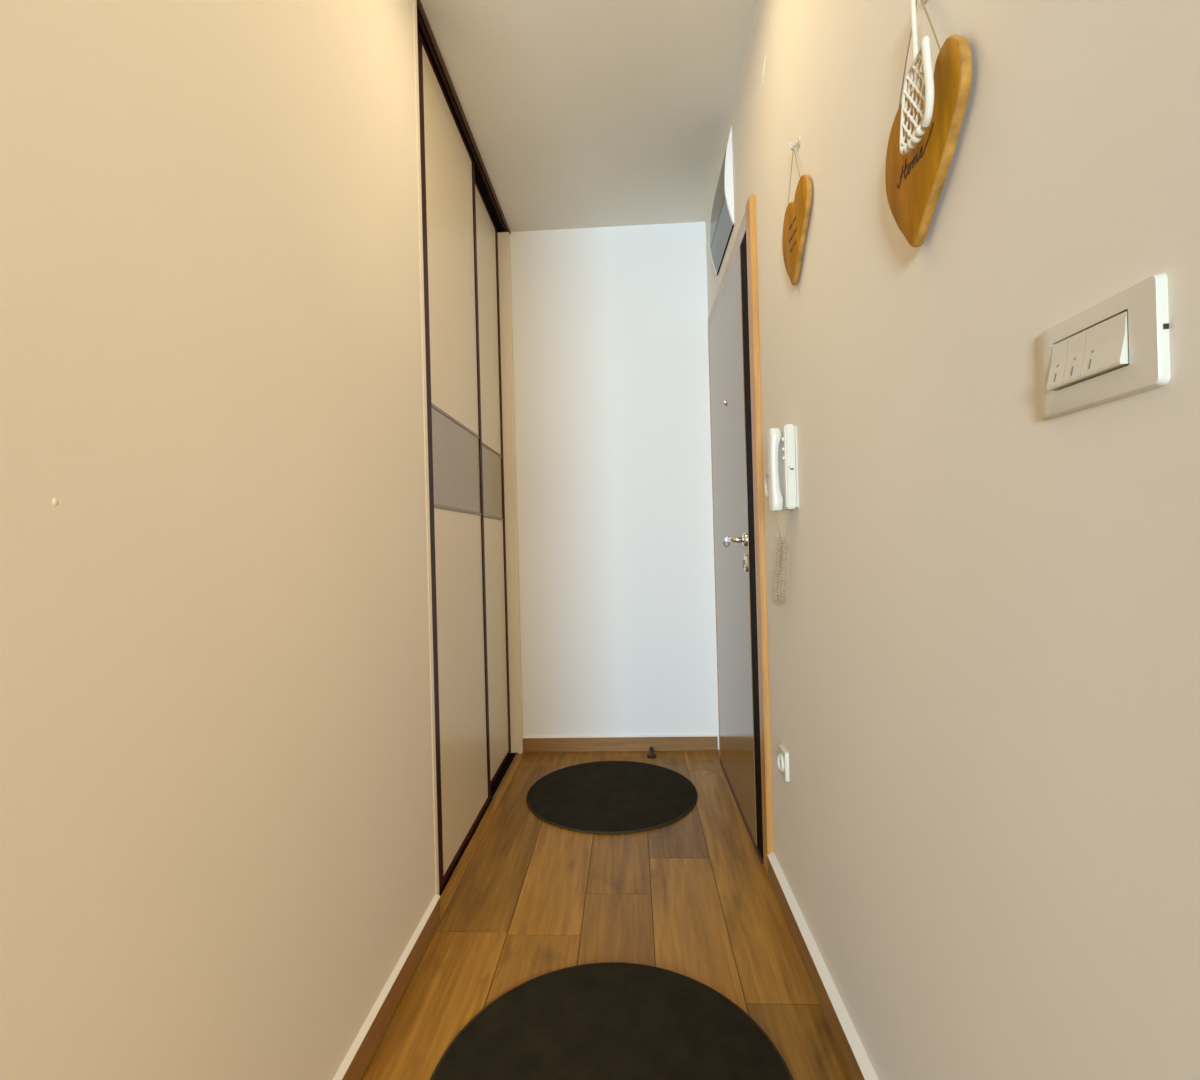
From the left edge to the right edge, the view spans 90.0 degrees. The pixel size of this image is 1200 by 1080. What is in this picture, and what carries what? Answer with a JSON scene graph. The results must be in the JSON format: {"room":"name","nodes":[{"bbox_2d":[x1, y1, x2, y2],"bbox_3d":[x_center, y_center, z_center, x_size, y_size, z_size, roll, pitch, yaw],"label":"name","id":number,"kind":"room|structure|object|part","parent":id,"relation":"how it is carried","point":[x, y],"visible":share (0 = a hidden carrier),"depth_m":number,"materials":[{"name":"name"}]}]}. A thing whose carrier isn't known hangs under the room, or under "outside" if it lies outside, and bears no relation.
{"room":"apartment entrance hallway","nodes":[
{"label":"apartment entrance hallway","id":0,"kind":"room"},
{"bbox_2d":[0,0,434,1079],"bbox_3d":[-0.590,-0.250,0.885,0.121,2.618,1.586,-2,0,3],"label":"wall","id":1,"kind":"structure","parent":0,"point":[217,858],"depth_m":0.80,"materials":[{"name":"paint"}]},
{"bbox_2d":[333,894,440,1079],"bbox_3d":[-0.490,1.019,0.877,0.012,0.076,1.586,-2,0,3],"label":"baseboard","id":2,"kind":"structure","parent":1,"relation":"attached to","point":[359,1055],"depth_m":1.32,"materials":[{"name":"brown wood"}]},
{"bbox_2d":[421,0,756,231],"bbox_3d":[-0.347,-1.615,1.124,1.965,0.100,4.000,-2,0,3],"label":"ceiling","id":3,"kind":"structure","parent":0,"point":[578,113],"depth_m":2.13,"materials":[{"name":"white paint"}]},
{"bbox_2d":[361,750,850,1079],"bbox_3d":[-0.293,1.076,0.763,1.965,0.050,4.700,-2,0,3],"label":"floor","id":4,"kind":"structure","parent":0,"point":[528,897],"depth_m":1.66,"materials":[{"name":"brown wood"}]},
{"bbox_2d":[413,0,522,895],"bbox_3d":[-0.788,-0.239,2.366,0.676,2.617,1.350,-2,0,3],"label":"wardrobe","id":5,"kind":"object","parent":4,"relation":"on","point":[465,250],"visible":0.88,"depth_m":2.19,"materials":[{"name":"beige laminate"}]},
{"bbox_3d":[-0.534,-0.248,1.690,0.094,2.616,0.026,-2,0,3],"label":"post","id":6,"kind":"part","parent":5,"relation":"part of","materials":[{"name":"beige"}]},
{"bbox_3d":[-0.526,-0.974,2.132,0.013,1.116,0.589,-2,0,3],"label":"panel","id":7,"kind":"part","parent":5,"relation":"part of","materials":[{"name":"beige laminate"}]},
{"bbox_3d":[-0.507,-0.244,2.105,0.020,2.596,0.701,-2,0,3],"label":"sliding door","id":8,"kind":"part","parent":5,"relation":"part of","materials":[{"name":"beige wood"}]},
{"bbox_3d":[-0.510,-0.415,2.130,0.016,0.012,0.585,-2,0,3],"label":"cross rail","id":9,"kind":"part","parent":5,"relation":"part of","materials":[{"name":"brown metal"}]},
{"bbox_3d":[-0.507,-0.260,2.129,0.013,0.309,0.589,-2,0,3],"label":"panel","id":10,"kind":"part","parent":5,"relation":"part of","materials":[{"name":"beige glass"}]},
{"bbox_3d":[-0.502,-0.104,2.128,0.016,0.012,0.585,-2,0,3],"label":"cross rail","id":11,"kind":"part","parent":5,"relation":"part of","materials":[{"name":"beige wood"}]},
{"bbox_3d":[-0.488,0.466,2.126,0.013,1.139,0.589,-2,0,3],"label":"panel","id":12,"kind":"part","parent":5,"relation":"part of","materials":[{"name":"beige laminate"}]},
{"bbox_3d":[-0.521,-0.972,2.698,0.013,1.116,0.514,-2,0,3],"label":"panel","id":13,"kind":"part","parent":5,"relation":"part of","materials":[{"name":"beige laminate"}]},
{"bbox_3d":[-0.505,-0.413,2.696,0.016,0.012,0.510,-2,0,3],"label":"cross rail","id":14,"kind":"part","parent":5,"relation":"part of","materials":[{"name":"beige wood"}]},
{"bbox_3d":[-0.502,-0.257,2.695,0.013,0.309,0.514,-2,0,3],"label":"panel","id":15,"kind":"part","parent":5,"relation":"part of","materials":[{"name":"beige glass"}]},
{"bbox_3d":[-0.501,-0.244,2.688,0.020,2.592,0.596,-2,0,3],"label":"sliding door","id":16,"kind":"part","parent":5,"relation":"part of","materials":[{"name":"beige wood"}]},
{"bbox_3d":[-0.496,-0.102,2.694,0.016,0.012,0.510,-2,0,3],"label":"cross rail","id":17,"kind":"part","parent":5,"relation":"part of","materials":[{"name":"beige wood"}]},
{"bbox_3d":[-0.483,0.466,2.692,0.013,1.135,0.514,-2,0,3],"label":"panel","id":18,"kind":"part","parent":5,"relation":"part of","materials":[{"name":"beige laminate"}]},
{"bbox_3d":[-0.466,-0.236,3.007,0.094,2.600,0.036,-2,0,3],"label":"post","id":19,"kind":"part","parent":5,"relation":"part of","materials":[{"name":"beige wood"}]},
{"bbox_2d":[430,962,792,1079],"bbox_3d":[0.019,1.038,1.124,0.703,0.011,0.703,-2,0,3],"label":"mat","id":20,"kind":"object","parent":4,"relation":"on","point":[606,1020],"visible":1,"depth_m":1.25,"materials":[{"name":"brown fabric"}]},
{"bbox_2d":[526,761,697,833],"bbox_3d":[0.049,1.043,2.483,0.701,0.011,0.701,-2,0,3],"label":"mat","id":21,"kind":"object","parent":4,"relation":"on","point":[600,797],"visible":1,"depth_m":2.42,"materials":[{"name":"brown fabric"}]},
{"bbox_2d":[647,747,656,757],"bbox_3d":[0.251,1.034,2.921,0.046,0.022,0.102,-2,0,3],"label":"door stop","id":22,"kind":"object","parent":4,"relation":"on","point":[651,754],"visible":1,"depth_m":2.89,"materials":[{"name":"black rubber"}]},
{"bbox_2d":[510,222,718,749],"bbox_3d":[-0.245,-0.250,3.064,1.895,2.618,0.100,-2,0,3],"label":"wall","id":23,"kind":"structure","parent":0,"point":[610,324],"depth_m":3.00,"materials":[{"name":"white paint"}]},
{"bbox_2d":[523,734,717,751],"bbox_3d":[0.098,1.011,2.987,0.966,0.077,0.012,-2,0,3],"label":"baseboard","id":24,"kind":"structure","parent":23,"relation":"attached to","point":[670,742],"depth_m":2.98,"materials":[{"name":"brown wood"}]},
{"bbox_2d":[705,0,1199,1079],"bbox_3d":[0.541,-0.278,1.373,0.150,2.618,3.397,-2,0,3],"label":"wall","id":25,"kind":"structure","parent":0,"point":[984,637],"depth_m":0.69,"materials":[{"name":"paint"}]},
{"bbox_2d":[709,126,733,275],"bbox_3d":[0.485,-1.342,2.423,0.032,0.366,0.438,-2,0,3],"label":"box","id":26,"kind":"object","parent":25,"relation":"attached to","point":[722,212],"visible":1,"depth_m":2.32,"materials":[{"name":"white"}]},
{"bbox_2d":[709,231,763,863],"bbox_3d":[0.519,0.023,2.359,0.128,2.024,0.893,-2,0,3],"label":"door","id":27,"kind":"structure","parent":25,"relation":"in","point":[740,761],"depth_m":2.21,"materials":[{"name":"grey wood"}]},
{"bbox_3d":[0.468,0.000,2.081,0.048,0.020,0.105,-2,0,3],"label":"lever","id":28,"kind":"part","parent":27,"relation":"part of","materials":[{"name":"silver metal"}]},
{"bbox_3d":[0.491,-0.001,2.038,0.011,0.050,0.050,-2,0,3],"label":"handle","id":29,"kind":"part","parent":27,"relation":"part of","materials":[{"name":"silver metal"}]},
{"bbox_2d":[708,194,773,873],"bbox_3d":[0.524,-0.015,2.357,0.020,2.100,1.030,-2,0,3],"label":"trim","id":30,"kind":"structure","parent":25,"relation":"attached to","point":[748,224],"depth_m":1.85,"materials":[{"name":"orange wood"}]},
{"bbox_2d":[767,424,798,604],"bbox_3d":[0.462,-0.054,1.566,0.060,0.461,0.200,-2,0,3],"label":"intercom","id":31,"kind":"object","parent":25,"relation":"attached to","point":[782,442],"visible":1,"depth_m":1.49,"materials":[{"name":"beige plastic"}]},
{"bbox_3d":[0.475,0.049,1.583,0.032,0.255,0.162,-2,0,10],"label":"coiled cord","id":32,"kind":"part","parent":31,"relation":"part of","materials":[{"name":"beige plastic"}]},
{"bbox_3d":[0.484,-0.179,1.518,0.004,0.200,0.104,-2,0,3],"label":"wall plate","id":33,"kind":"part","parent":31,"relation":"part of","materials":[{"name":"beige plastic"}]},
{"bbox_2d":[777,744,788,781],"bbox_3d":[0.507,0.619,1.669,0.016,0.082,0.080,-2,0,3],"label":"wall socket","id":34,"kind":"object","parent":25,"relation":"attached to","point":[783,756],"visible":1,"depth_m":1.65,"materials":[{"name":"beige plastic"}]},
{"bbox_2d":[789,137,800,149],"bbox_3d":[0.455,-0.917,1.389,0.012,0.025,0.039,-1,0,-24],"label":"hook","id":35,"kind":"object","parent":25,"relation":"attached to","point":[798,143],"visible":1,"depth_m":1.39,"materials":[{"name":"white plastic"}]},
{"bbox_2d":[782,148,811,284],"bbox_3d":[0.454,-0.760,1.391,0.012,0.319,0.215,-2,0,3],"label":"heart","id":36,"kind":"object","parent":35,"relation":"hanging from","point":[796,218],"visible":1,"depth_m":1.38,"materials":[{"name":"brown wood"}]},
{"bbox_2d":[767,852,877,1079],"bbox_3d":[0.468,0.993,0.758,0.020,0.076,2.168,-2,0,3],"label":"baseboard","id":37,"kind":"structure","parent":25,"relation":"attached to","point":[858,1065],"depth_m":1.32,"materials":[{"name":"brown wood"}]},
{"bbox_2d":[1038,273,1169,419],"bbox_3d":[0.428,-0.161,0.526,0.014,0.086,0.143,-2,0,3],"label":"light switch","id":38,"kind":"object","parent":25,"relation":"attached to","point":[1118,347],"visible":1,"depth_m":0.50,"materials":[{"name":"beige plastic"}]},
{"bbox_3d":[0.419,-0.724,0.796,0.030,0.022,0.022,-2,0,3],"label":"hook","id":39,"kind":"object","parent":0,"visible":0},
{"bbox_2d":[900,0,934,154],"bbox_3d":[0.397,-0.613,0.759,0.025,0.223,0.086,-2,0,15],"label":"ornament","id":40,"kind":"object","parent":39,"relation":"hanging from","point":[923,56],"visible":1,"depth_m":0.76,"materials":[{"name":"white wicker"}]},
{"bbox_2d":[885,0,971,246],"bbox_3d":[0.424,-0.563,0.789,0.014,0.332,0.208,-2,0,3],"label":"heart","id":41,"kind":"object","parent":39,"relation":"hanging from","point":[915,180],"visible":0.94,"depth_m":0.76,"materials":[{"name":"brown wood"}]}
]}

